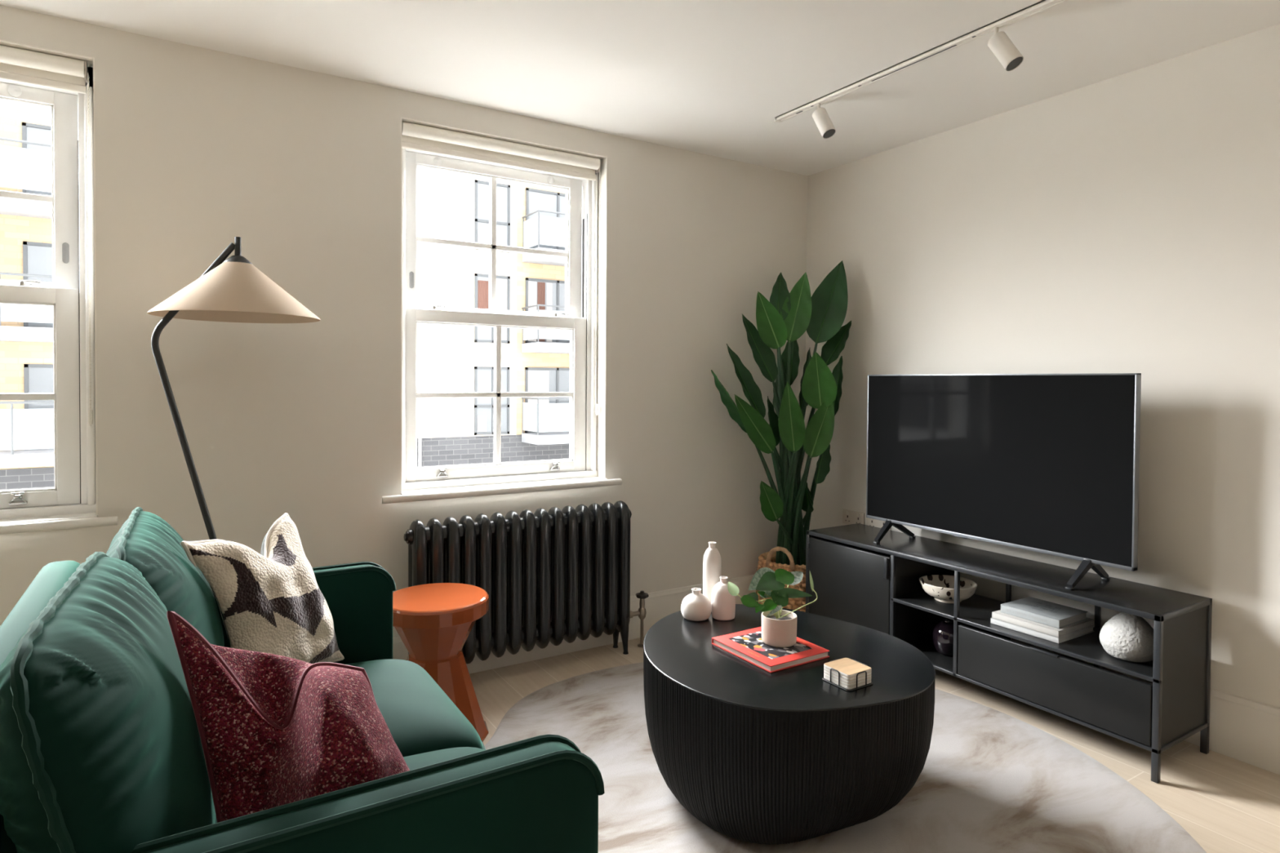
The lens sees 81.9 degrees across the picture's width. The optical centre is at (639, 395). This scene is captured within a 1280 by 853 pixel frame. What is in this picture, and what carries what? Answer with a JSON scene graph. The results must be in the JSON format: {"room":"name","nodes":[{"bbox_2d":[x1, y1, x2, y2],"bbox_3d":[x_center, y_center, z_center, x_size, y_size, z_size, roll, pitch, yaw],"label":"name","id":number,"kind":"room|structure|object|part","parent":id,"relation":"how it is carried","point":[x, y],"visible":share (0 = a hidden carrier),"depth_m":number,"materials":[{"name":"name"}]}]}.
{"room":"living room","nodes":[
{"label":"living room","id":0,"kind":"room"},
{"bbox_2d":[0,4,807,637],"bbox_3d":[-1.400,-0.021,2.879,5.900,2.400,0.320,0,1,-32],"label":"wall","id":1,"kind":"structure","parent":0,"point":[198,149],"depth_m":2.82,"materials":[{"name":"paint"}]},
{"bbox_2d":[0,39,118,534],"bbox_3d":[-2.256,-0.339,2.252,1.090,1.538,0.301,0,1,-32],"label":"window","id":2,"kind":"structure","parent":1,"relation":"in","point":[72,504],"depth_m":2.48,"materials":[{"name":"white paint"}]},
{"bbox_3d":[-2.052,-1.000,2.419,0.036,0.036,0.014,0,1,-32],"label":"sash pull","id":3,"kind":"part","parent":2,"relation":"part of","materials":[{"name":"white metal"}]},
{"bbox_3d":[-2.284,-0.669,2.312,0.839,0.705,0.038,0,1,-32],"label":"sash","id":4,"kind":"part","parent":2,"relation":"part of","materials":[{"name":"white paint"}]},
{"bbox_3d":[-2.268,0.007,2.286,0.857,0.727,0.040,0,1,-32],"label":"sash","id":5,"kind":"part","parent":2,"relation":"part of","materials":[{"name":"white paint"}]},
{"bbox_2d":[0,44,93,426],"bbox_3d":[-2.224,-0.497,2.216,0.927,1.210,0.061,0,1,-32],"label":"roller blind","id":6,"kind":"object","parent":2,"relation":"attached to","point":[16,64],"visible":1,"depth_m":2.40,"materials":[{"name":"white fabric"}]},
{"bbox_3d":[-1.838,-0.480,2.462,0.005,1.172,0.032,0,1,-32],"label":"chain","id":7,"kind":"part","parent":6,"relation":"part of","materials":[{"name":"white"}]},
{"bbox_3d":[-2.240,0.416,2.232,1.090,0.030,0.221,0,1,-32],"label":"sill","id":8,"kind":"part","parent":2,"relation":"part of","materials":[{"name":"white paint"}]},
{"bbox_2d":[382,116,622,503],"bbox_3d":[-0.618,-0.347,3.279,1.090,1.538,0.301,0,1,-32],"label":"window","id":9,"kind":"structure","parent":1,"relation":"in","point":[585,466],"depth_m":3.33,"materials":[{"name":"white paint"}]},
{"bbox_3d":[-0.866,-1.005,3.163,0.036,0.036,0.014,0,1,-32],"label":"sash pull","id":10,"kind":"part","parent":9,"relation":"part of","materials":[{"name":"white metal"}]},
{"bbox_3d":[-0.645,-0.677,3.339,0.839,0.705,0.038,0,1,-32],"label":"sash","id":11,"kind":"part","parent":9,"relation":"part of","materials":[{"name":"white paint"}]},
{"bbox_3d":[-0.630,-0.001,3.313,0.857,0.727,0.040,0,1,-32],"label":"sash","id":12,"kind":"part","parent":9,"relation":"part of","materials":[{"name":"white paint"}]},
{"bbox_2d":[401,121,600,415],"bbox_3d":[-0.586,-0.505,3.243,0.927,1.210,0.061,0,1,-32],"label":"roller blind","id":13,"kind":"object","parent":9,"relation":"attached to","point":[417,137],"visible":0.96,"depth_m":3.22,"materials":[{"name":"white fabric"}]},
{"bbox_3d":[-0.200,-0.488,3.489,0.005,1.172,0.032,0,1,-32],"label":"chain","id":14,"kind":"part","parent":13,"relation":"part of","materials":[{"name":"white"}]},
{"bbox_3d":[-0.601,0.408,3.259,1.090,0.030,0.221,0,1,-32],"label":"sill","id":15,"kind":"part","parent":9,"relation":"part of","materials":[{"name":"white paint"}]},
{"bbox_3d":[-0.414,-1.008,3.446,0.036,0.036,0.014,0,1,-32],"label":"sash pull","id":16,"kind":"part","parent":9,"relation":"part of","materials":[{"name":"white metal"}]},
{"bbox_2d":[392,574,755,674],"bbox_3d":[-1.317,1.079,2.755,5.300,0.206,0.020,0,1,-32],"label":"baseboard","id":17,"kind":"structure","parent":1,"relation":"attached to","point":[659,605],"depth_m":3.48,"materials":[{"name":"white paint"}]},
{"bbox_2d":[0,0,1279,175],"bbox_3d":[-0.010,-1.296,0.653,5.900,0.250,5.520,0,1,-32],"label":"ceiling","id":18,"kind":"structure","parent":0,"point":[713,77],"depth_m":2.57,"materials":[{"name":"white paint"}]},
{"bbox_2d":[774,0,1067,138],"bbox_3d":[1.407,-1.103,1.958,0.068,0.164,3.018,0,1,-32],"label":"track light","id":19,"kind":"object","parent":18,"relation":"attached to","point":[1010,57],"visible":1,"depth_m":2.51,"materials":[{"name":"white paint"}]},
{"bbox_2d":[469,636,1279,852],"bbox_3d":[-0.028,1.329,0.701,5.900,0.200,5.520,0,1,-32],"label":"floor","id":20,"kind":"structure","parent":0,"point":[1226,804],"depth_m":2.43,"materials":[{"name":"beige wood"}]},
{"bbox_2d":[146,236,320,539],"bbox_3d":[-1.307,0.339,2.402,0.491,1.700,0.491,0,1,-32],"label":"floor lamp","id":21,"kind":"object","parent":20,"relation":"on","point":[231,290],"visible":0.77,"depth_m":2.33,"materials":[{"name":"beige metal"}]},
{"bbox_3d":[-1.378,0.341,2.398,0.354,1.671,0.073,0,1,-29],"label":"stem","id":22,"kind":"part","parent":21,"relation":"part of","materials":[{"name":"black metal"}]},
{"bbox_3d":[-1.303,-0.340,2.390,0.491,0.177,0.491,0,1,-32],"label":"lamp shade","id":23,"kind":"part","parent":21,"relation":"part of","materials":[{"name":"beige fabric"}]},
{"bbox_2d":[0,506,604,852],"bbox_3d":[-0.725,0.735,1.492,0.914,0.950,1.338,0,1,-32],"label":"sofa","id":24,"kind":"object","parent":20,"relation":"on","point":[101,751],"visible":0.84,"depth_m":0.99,"materials":[{"name":"green fabric"}]},
{"bbox_3d":[-1.076,0.741,1.271,0.085,0.660,1.313,0,1,-32],"label":"backrest","id":25,"kind":"part","parent":24,"relation":"part of","materials":[{"name":"green fabric"}]},
{"bbox_2d":[0,556,215,852],"bbox_3d":[-0.759,0.535,1.086,0.250,0.515,0.650,0,1,-32],"label":"cushion","id":26,"kind":"object","parent":24,"relation":"on","point":[101,751],"depth_m":0.87,"materials":[{"name":"green fabric"}]},
{"bbox_2d":[106,511,224,646],"bbox_3d":[-1.062,0.532,1.649,0.239,0.495,0.640,0,1,-32],"label":"cushion","id":27,"kind":"object","parent":24,"relation":"on","point":[145,540],"depth_m":1.52,"materials":[{"name":"green fabric"}]},
{"bbox_2d":[180,512,344,663],"bbox_3d":[-0.907,0.522,1.813,0.178,0.417,0.450,1,1,8],"label":"throw pillow","id":28,"kind":"object","parent":24,"relation":"on","point":[272,601],"visible":0.8,"depth_m":1.75,"materials":[{"name":"fabric"}]},
{"bbox_2d":[166,610,409,822],"bbox_3d":[-0.519,0.526,1.123,0.354,0.414,0.246,1,1,7],"label":"throw pillow","id":29,"kind":"object","parent":24,"relation":"on","point":[274,731],"visible":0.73,"depth_m":1.07,"materials":[{"name":"red fabric"}]},
{"bbox_3d":[-1.091,0.787,2.011,0.805,0.561,0.065,0,1,-32],"label":"armrest","id":30,"kind":"part","parent":24,"relation":"part of","materials":[{"name":"green fabric"}]},
{"bbox_2d":[214,746,484,823],"bbox_3d":[-0.486,0.852,1.289,0.710,0.215,0.613,0,1,-32],"label":"seat cushion","id":31,"kind":"object","parent":24,"relation":"on","point":[415,757],"depth_m":1.58,"materials":[{"name":"green fabric"}]},
{"bbox_3d":[-0.418,0.811,0.937,0.805,0.561,0.065,0,1,-32],"label":"armrest","id":32,"kind":"part","parent":24,"relation":"part of","materials":[{"name":"green fabric"}]},
{"bbox_2d":[346,658,482,756],"bbox_3d":[-0.806,0.841,1.798,0.710,0.214,0.613,0,1,-32],"label":"seat cushion","id":33,"kind":"object","parent":24,"relation":"on","point":[420,717],"depth_m":1.79,"materials":[{"name":"green fabric"}]},
{"bbox_2d":[392,582,488,742],"bbox_3d":[-0.712,0.945,2.571,0.364,0.490,0.362,0,1,-32],"label":"side table","id":34,"kind":"object","parent":20,"relation":"on","point":[433,622],"visible":0.7,"depth_m":2.49,"materials":[{"name":"orange paint"}]},
{"bbox_2d":[404,500,648,663],"bbox_3d":[-0.442,0.835,3.177,1.126,0.692,0.120,0,1,-32],"label":"radiator","id":35,"kind":"object","parent":20,"relation":"on","point":[555,575],"visible":0.91,"depth_m":3.13,"materials":[{"name":"black metal"}]},
{"bbox_2d":[755,546,805,612],"bbox_3d":[0.791,0.969,3.845,0.372,0.415,0.372,1,1,24],"label":"woven basket","id":36,"kind":"object","parent":20,"relation":"on","point":[766,559],"visible":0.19,"depth_m":3.68,"materials":[{"name":"wicker"}]},
{"bbox_3d":[0.706,0.816,3.709,0.153,0.106,0.024,1,1,33],"label":"handle","id":37,"kind":"part","parent":36,"relation":"part of","materials":[{"name":"wicker"}]},
{"bbox_2d":[711,260,851,565],"bbox_3d":[0.708,0.114,3.635,0.409,1.608,0.709,1,1,43],"label":"plant","id":38,"kind":"object","parent":36,"relation":"in","point":[787,316],"visible":0.98,"depth_m":3.71,"materials":[{"name":"green plant"}]},
{"bbox_2d":[484,662,1206,852],"bbox_3d":[0.405,1.196,2.203,2.250,0.014,2.250,0,1,-32],"label":"round rug","id":39,"kind":"object","parent":20,"relation":"on","point":[990,780],"visible":0.34,"depth_m":2.21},
{"bbox_2d":[643,604,935,844],"bbox_3d":[0.405,0.980,2.259,0.804,0.418,0.895,0,1,-32],"label":"coffee table","id":40,"kind":"object","parent":39,"relation":"on","point":[755,754],"visible":0.95,"depth_m":1.91,"materials":[{"name":"black wood"}]},
{"bbox_2d":[680,587,711,621],"bbox_3d":[0.193,0.715,2.531,0.104,0.098,0.104,0,1,-32],"label":"bottle vase","id":41,"kind":"object","parent":40,"relation":"on","point":[695,606],"visible":1,"depth_m":2.50,"materials":[{"name":"white ceramic"}]},
{"bbox_2d":[702,542,720,611],"bbox_3d":[0.256,0.643,2.622,0.064,0.239,0.064,0,1,-32],"label":"bottle vase","id":42,"kind":"object","parent":40,"relation":"on","point":[712,557],"visible":0.74,"depth_m":2.60,"materials":[{"name":"white ceramic"}]},
{"bbox_2d":[711,576,735,620],"bbox_3d":[0.287,0.696,2.537,0.082,0.138,0.082,0,1,-32],"label":"bottle vase","id":43,"kind":"object","parent":40,"relation":"on","point":[723,603],"visible":0.88,"depth_m":2.50,"materials":[{"name":"white ceramic"}]},
{"bbox_2d":[711,626,829,672],"bbox_3d":[0.391,0.761,2.228,0.232,0.020,0.268,0,1,-32],"label":"book","id":44,"kind":"object","parent":40,"relation":"on","point":[748,645],"visible":0.87,"depth_m":2.17,"materials":[{"name":"red paper"}]},
{"bbox_2d":[728,631,813,659],"bbox_3d":[0.392,0.751,2.230,0.162,0.001,0.197,0,1,-32],"label":"picture","id":45,"kind":"object","parent":44,"relation":"on","point":[751,641],"depth_m":2.20},
{"bbox_2d":[727,567,817,647],"bbox_3d":[0.429,0.642,2.274,0.390,0.217,0.146,-1,1,-44],"label":"potted plant","id":46,"kind":"object","parent":44,"relation":"on","point":[779,627],"visible":1,"depth_m":2.21,"materials":[{"name":"green plant"}]},
{"bbox_3d":[0.352,0.631,2.206,0.152,0.095,0.019,0,1,-32],"label":"stem","id":47,"kind":"part","parent":46,"relation":"part of","materials":[{"name":"green plant"}]},
{"bbox_3d":[0.423,0.709,2.242,0.107,0.084,0.107,0,1,-32],"label":"pot","id":48,"kind":"part","parent":46,"relation":"part of","materials":[{"name":"pink ceramic"}]},
{"bbox_3d":[0.489,0.647,2.295,0.157,0.064,0.024,0,1,-32],"label":"stem","id":49,"kind":"part","parent":46,"relation":"part of","materials":[{"name":"green plant"}]},
{"bbox_2d":[823,675,871,689],"bbox_3d":[0.562,0.769,1.998,0.093,0.008,0.093,0,1,-32],"label":"coaster","id":50,"kind":"object","parent":40,"relation":"on","point":[824,677],"visible":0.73,"depth_m":1.96,"materials":[{"name":"white"}]},
{"bbox_2d":[823,672,871,686],"bbox_3d":[0.562,0.761,1.998,0.093,0.008,0.093,0,1,-32],"label":"coaster","id":51,"kind":"object","parent":50,"relation":"on","point":[824,674],"visible":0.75,"depth_m":1.96,"materials":[{"name":"white"}]},
{"bbox_2d":[823,669,871,683],"bbox_3d":[0.562,0.753,1.998,0.093,0.008,0.093,0,1,-32],"label":"coaster","id":52,"kind":"object","parent":51,"relation":"on","point":[824,671],"visible":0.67,"depth_m":1.96,"materials":[{"name":"white"}]},
{"bbox_2d":[823,666,871,680],"bbox_3d":[0.562,0.746,1.998,0.093,0.008,0.093,0,1,-32],"label":"coaster","id":53,"kind":"object","parent":52,"relation":"on","point":[824,668],"visible":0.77,"depth_m":1.96,"materials":[{"name":"white"}]},
{"bbox_2d":[823,657,871,677],"bbox_3d":[0.562,0.738,1.998,0.093,0.008,0.093,0,1,-32],"label":"coaster","id":54,"kind":"object","parent":53,"relation":"on","point":[846,667],"visible":1,"depth_m":1.99,"materials":[{"name":"white wood"}]},
{"bbox_2d":[822,658,872,691],"bbox_3d":[0.562,0.755,1.998,0.101,0.043,0.101,0,1,-32],"label":"holder","id":55,"kind":"object","parent":40,"relation":"on","point":[836,685],"visible":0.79,"depth_m":1.96,"materials":[{"name":"black metal"}]},
{"bbox_2d":[805,523,1212,783],"bbox_3d":[1.358,0.932,3.029,0.382,0.526,1.523,0,1,-32],"label":"tv console","id":56,"kind":"object","parent":20,"relation":"on","point":[857,580],"visible":0.82,"depth_m":2.69,"materials":[{"name":"black wood"}]},
{"bbox_3d":[0.964,0.878,3.670,0.327,0.405,0.007,0,1,-32],"label":"panel","id":57,"kind":"part","parent":56,"relation":"part of","materials":[{"name":"black wood"}]},
{"bbox_3d":[0.947,0.884,3.362,0.017,0.385,0.474,0,1,-32],"label":"door","id":58,"kind":"part","parent":56,"relation":"part of","materials":[{"name":"black wood"}]},
{"bbox_3d":[1.055,0.742,3.162,0.012,0.087,0.016,0,1,-32],"label":"handle","id":59,"kind":"part","parent":56,"relation":"part of","materials":[{"name":"black plastic"}]},
{"bbox_3d":[1.327,0.879,3.420,0.006,0.413,0.805,0,1,-32],"label":"panel","id":60,"kind":"part","parent":56,"relation":"part of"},
{"bbox_2d":[932,617,953,656],"bbox_3d":[1.306,1.017,3.118,0.129,0.147,0.129,0,1,-32],"label":"vase","id":61,"kind":"object","parent":56,"relation":"on","point":[943,631],"visible":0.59,"depth_m":3.08,"materials":[{"name":"black ceramic"}]},
{"bbox_2d":[919,574,977,603],"bbox_3d":[1.305,0.828,3.120,0.227,0.078,0.227,0,1,-32],"label":"bowl","id":62,"kind":"object","parent":56,"relation":"on","point":[940,587],"visible":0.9,"depth_m":3.10,"materials":[{"name":"white ceramic"}]},
{"bbox_2d":[866,373,1141,590],"bbox_3d":[1.381,0.292,2.993,0.269,0.755,1.150,0,1,-32],"label":"television","id":63,"kind":"object","parent":56,"relation":"on","point":[1048,464],"visible":1,"depth_m":2.87,"materials":[{"name":"grey glass"}]},
{"bbox_3d":[1.366,0.675,3.028,0.355,0.011,1.511,0,1,-32],"label":"panel","id":64,"kind":"part","parent":56,"relation":"part of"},
{"bbox_2d":[895,591,1153,676],"bbox_3d":[1.497,0.879,2.821,0.355,0.010,1.001,0,1,-32],"label":"shelf","id":65,"kind":"object","parent":56,"relation":"attached to","point":[976,611],"depth_m":2.72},
{"bbox_3d":[1.363,1.097,3.035,0.359,0.008,1.507,0,1,-32],"label":"panel","id":66,"kind":"part","parent":56,"relation":"part of","materials":[{"name":"black wood"}]},
{"bbox_2d":[990,617,1094,643],"bbox_3d":[1.513,0.865,2.777,0.245,0.020,0.258,0,1,-32],"label":"book","id":67,"kind":"object","parent":56,"relation":"on","point":[1055,639],"visible":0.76,"depth_m":2.69,"materials":[{"name":"white paper"}]},
{"bbox_2d":[991,609,1094,637],"bbox_3d":[1.517,0.843,2.778,0.248,0.023,0.252,0,1,-32],"label":"book","id":68,"kind":"object","parent":67,"relation":"on","point":[997,615],"visible":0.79,"depth_m":2.69,"materials":[{"name":"white paper"}]},
{"bbox_2d":[1000,596,1088,628],"bbox_3d":[1.518,0.815,2.773,0.195,0.031,0.221,0,1,-32],"label":"book","id":69,"kind":"object","parent":68,"relation":"on","point":[1056,615],"visible":1,"depth_m":2.73,"materials":[{"name":"grey paper"}]},
{"bbox_3d":[1.421,0.904,2.591,0.012,0.008,0.096,0,1,-32],"label":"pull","id":70,"kind":"part","parent":56,"relation":"part of","materials":[{"name":"black plastic"}]},
{"bbox_3d":[1.427,1.000,2.598,0.017,0.192,0.674,0,1,-32],"label":"drawer","id":71,"kind":"part","parent":56,"relation":"part of","materials":[{"name":"black wood"}]},
{"bbox_2d":[1099,612,1153,662],"bbox_3d":[1.647,0.801,2.481,0.172,0.159,0.173,0,1,-32],"label":"textured vase","id":72,"kind":"object","parent":56,"relation":"on","point":[1125,636],"visible":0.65,"depth_m":2.43,"materials":[{"name":"grey ceramic"}]},
{"bbox_3d":[1.615,1.163,2.308,0.020,0.094,0.020,0,1,-32],"label":"leg","id":73,"kind":"part","parent":56,"relation":"part of","materials":[{"name":"black metal"}]},
{"bbox_3d":[1.764,0.907,2.394,0.327,0.405,0.007,0,1,-32],"label":"panel","id":74,"kind":"part","parent":56,"relation":"part of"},
{"bbox_3d":[1.909,1.162,2.492,0.020,0.094,0.020,0,1,-32],"label":"leg","id":75,"kind":"part","parent":56,"relation":"part of","materials":[{"name":"black metal"}]},
{"bbox_2d":[804,23,1279,708],"bbox_3d":[2.358,0.018,2.156,0.300,2.400,4.900,0,1,-32],"label":"wall","id":76,"kind":"structure","parent":0,"point":[1129,222],"depth_m":2.74,"materials":[{"name":"paint"}]},
{"bbox_2d":[842,509,864,524],"bbox_3d":[1.114,0.643,3.850,0.012,0.076,0.143,0,1,-32],"label":"wall socket","id":77,"kind":"object","parent":76,"relation":"attached to","point":[849,517],"visible":0.93,"depth_m":3.85,"materials":[{"name":"beige plastic"}]},
{"bbox_2d":[866,517,890,529],"bbox_3d":[1.200,0.647,3.713,0.012,0.076,0.150,0,1,-32],"label":"wall socket","id":78,"kind":"object","parent":76,"relation":"attached to","point":[869,522],"visible":0.34,"depth_m":3.73,"materials":[{"name":"beige plastic"}]},
{"bbox_2d":[1010,638,1279,774],"bbox_3d":[2.221,1.115,2.082,0.020,0.206,4.880,0,1,-32],"label":"baseboard","id":79,"kind":"structure","parent":76,"relation":"attached to","point":[1244,730],"depth_m":2.44,"materials":[{"name":"white paint"}]},
{"label":"outside","id":80,"kind":"structure","parent":0,"visible":0},
{"bbox_3d":[-17.215,3.928,33.119,120.000,0.090,51.800,0,1,-32],"label":"pavement","id":81,"kind":"object","parent":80,"visible":0},
{"bbox_2d":[0,100,569,490],"bbox_3d":[-4.715,-2.207,25.561,34.800,12.700,7.250,0,1,-32],"label":"apartment building","id":82,"kind":"structure","parent":81,"relation":"on","point":[451,358],"depth_m":22.14,"materials":[{"name":"beige"}]},
{"bbox_3d":[-14.734,-4.867,15.683,3.750,1.246,1.238,0,1,-32],"label":"railing","id":83,"kind":"part","parent":82,"relation":"part of","materials":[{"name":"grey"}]},
{"bbox_3d":[-14.735,-4.883,15.646,3.670,0.880,1.140,0,1,-32],"label":"glass panel","id":84,"kind":"part","parent":82,"relation":"part of","materials":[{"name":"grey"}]},
{"bbox_3d":[-14.753,-2.007,15.736,3.750,1.246,1.238,0,1,-32],"label":"railing","id":85,"kind":"part","parent":82,"relation":"part of","materials":[{"name":"grey"}]},
{"bbox_3d":[-14.754,-2.024,15.699,3.670,0.880,1.140,0,1,-32],"label":"glass panel","id":86,"kind":"part","parent":82,"relation":"part of","materials":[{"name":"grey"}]},
{"bbox_3d":[-14.666,0.752,15.852,4.000,1.246,1.239,0,1,-32],"label":"railing","id":87,"kind":"part","parent":82,"relation":"part of","materials":[{"name":"grey metal"}]},
{"bbox_3d":[-14.666,0.735,15.815,3.920,0.880,1.140,0,1,-32],"label":"glass panel","id":88,"kind":"part","parent":82,"relation":"part of","materials":[{"name":"grey glass"}]},
{"bbox_3d":[-13.375,-5.213,17.259,1.520,1.850,0.020,0,1,-32],"label":"pane","id":89,"kind":"part","parent":82,"relation":"part of","materials":[{"name":"grey glass"}]},
{"bbox_3d":[-13.393,-2.514,17.308,1.520,1.850,0.020,0,1,-32],"label":"pane","id":90,"kind":"part","parent":82,"relation":"part of","materials":[{"name":"grey"}]},
{"bbox_3d":[-13.412,0.285,17.359,1.520,1.850,0.020,0,1,-32],"label":"pane","id":91,"kind":"part","parent":82,"relation":"part of","materials":[{"name":"grey"}]},
{"bbox_2d":[478,229,487,244],"bbox_3d":[-4.821,-4.804,22.605,0.300,0.500,0.008,0,1,-32],"label":"curtain","id":92,"kind":"object","parent":82,"relation":"hanging from","point":[482,233],"depth_m":22.61,"materials":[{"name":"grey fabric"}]},
{"bbox_2d":[477,280,488,309],"bbox_3d":[-4.782,-3.040,22.669,0.420,0.950,0.008,0,1,-32],"label":"curtain","id":93,"kind":"object","parent":82,"relation":"hanging from","point":[482,285],"depth_m":22.65,"materials":[{"name":"brown fabric"}]},
{"bbox_3d":[-4.596,0.173,22.886,0.990,1.950,0.020,0,1,-32],"label":"pane","id":94,"kind":"part","parent":82,"relation":"part of","materials":[{"name":"grey"}]},
{"bbox_3d":[-4.577,-2.666,22.834,0.990,1.950,0.020,0,1,-32],"label":"pane","id":95,"kind":"part","parent":82,"relation":"part of","materials":[{"name":"grey"}]},
{"bbox_3d":[-4.558,-5.506,22.782,0.990,1.950,0.020,0,1,-32],"label":"pane","id":96,"kind":"part","parent":82,"relation":"part of","materials":[{"name":"grey glass"}]},
{"bbox_2d":[528,280,536,341],"bbox_3d":[-3.433,-2.671,23.523,0.290,1.900,0.008,0,1,-32],"label":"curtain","id":97,"kind":"object","parent":82,"relation":"hanging from","point":[531,284],"depth_m":23.51,"materials":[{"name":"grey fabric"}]},
{"bbox_2d":[528,370,549,403],"bbox_3d":[-3.261,0.167,23.694,0.740,1.900,0.008,0,1,-32],"label":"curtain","id":98,"kind":"object","parent":82,"relation":"hanging from","point":[538,380],"depth_m":23.69,"materials":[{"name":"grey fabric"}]},
{"bbox_2d":[537,281,545,342],"bbox_3d":[-3.171,-2.672,23.687,0.270,1.900,0.008,0,1,-32],"label":"curtain","id":99,"kind":"object","parent":82,"relation":"hanging from","point":[540,285],"depth_m":23.68,"materials":[{"name":"fabric"}]},
{"bbox_3d":[-2.002,-2.148,23.729,3.350,1.246,1.238,0,1,-32],"label":"railing","id":100,"kind":"part","parent":82,"relation":"part of","materials":[{"name":"grey metal"}]},
{"bbox_3d":[-1.983,-5.008,23.677,3.350,1.246,1.238,0,1,-32],"label":"railing","id":101,"kind":"part","parent":82,"relation":"part of","materials":[{"name":"grey glass"}]},
{"bbox_3d":[-1.984,-5.024,23.640,3.270,0.880,1.140,0,1,-32],"label":"glass panel","id":102,"kind":"part","parent":82,"relation":"part of","materials":[{"name":"grey glass"}]},
{"bbox_3d":[-2.021,0.691,23.781,3.350,1.246,1.238,0,1,-32],"label":"railing","id":103,"kind":"part","parent":82,"relation":"part of","materials":[{"name":"grey"}]},
{"bbox_3d":[-2.022,0.675,23.744,3.270,0.880,1.140,0,1,-32],"label":"glass panel","id":104,"kind":"part","parent":82,"relation":"part of","materials":[{"name":"grey"}]},
{"bbox_3d":[-2.003,-2.165,23.692,3.270,0.880,1.140,0,1,-32],"label":"glass panel","id":105,"kind":"part","parent":82,"relation":"part of","materials":[{"name":"grey"}]},
{"bbox_3d":[-2.677,-5.515,23.961,2.070,1.950,0.020,0,1,-32],"label":"pane","id":106,"kind":"part","parent":82,"relation":"part of","materials":[{"name":"grey glass"}]},
{"bbox_3d":[-2.696,-2.675,24.013,2.070,1.950,0.020,0,1,-32],"label":"pane","id":107,"kind":"part","parent":82,"relation":"part of","materials":[{"name":"grey"}]},
{"bbox_3d":[-2.715,0.164,24.065,2.070,1.950,0.020,0,1,-32],"label":"pane","id":108,"kind":"part","parent":82,"relation":"part of","materials":[{"name":"grey"}]},
{"bbox_2d":[546,282,552,342],"bbox_3d":[-2.929,-2.674,23.839,0.200,1.900,0.008,0,1,-32],"label":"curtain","id":109,"kind":"object","parent":82,"relation":"hanging from","point":[548,285],"depth_m":23.83,"materials":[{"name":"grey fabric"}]}
]}

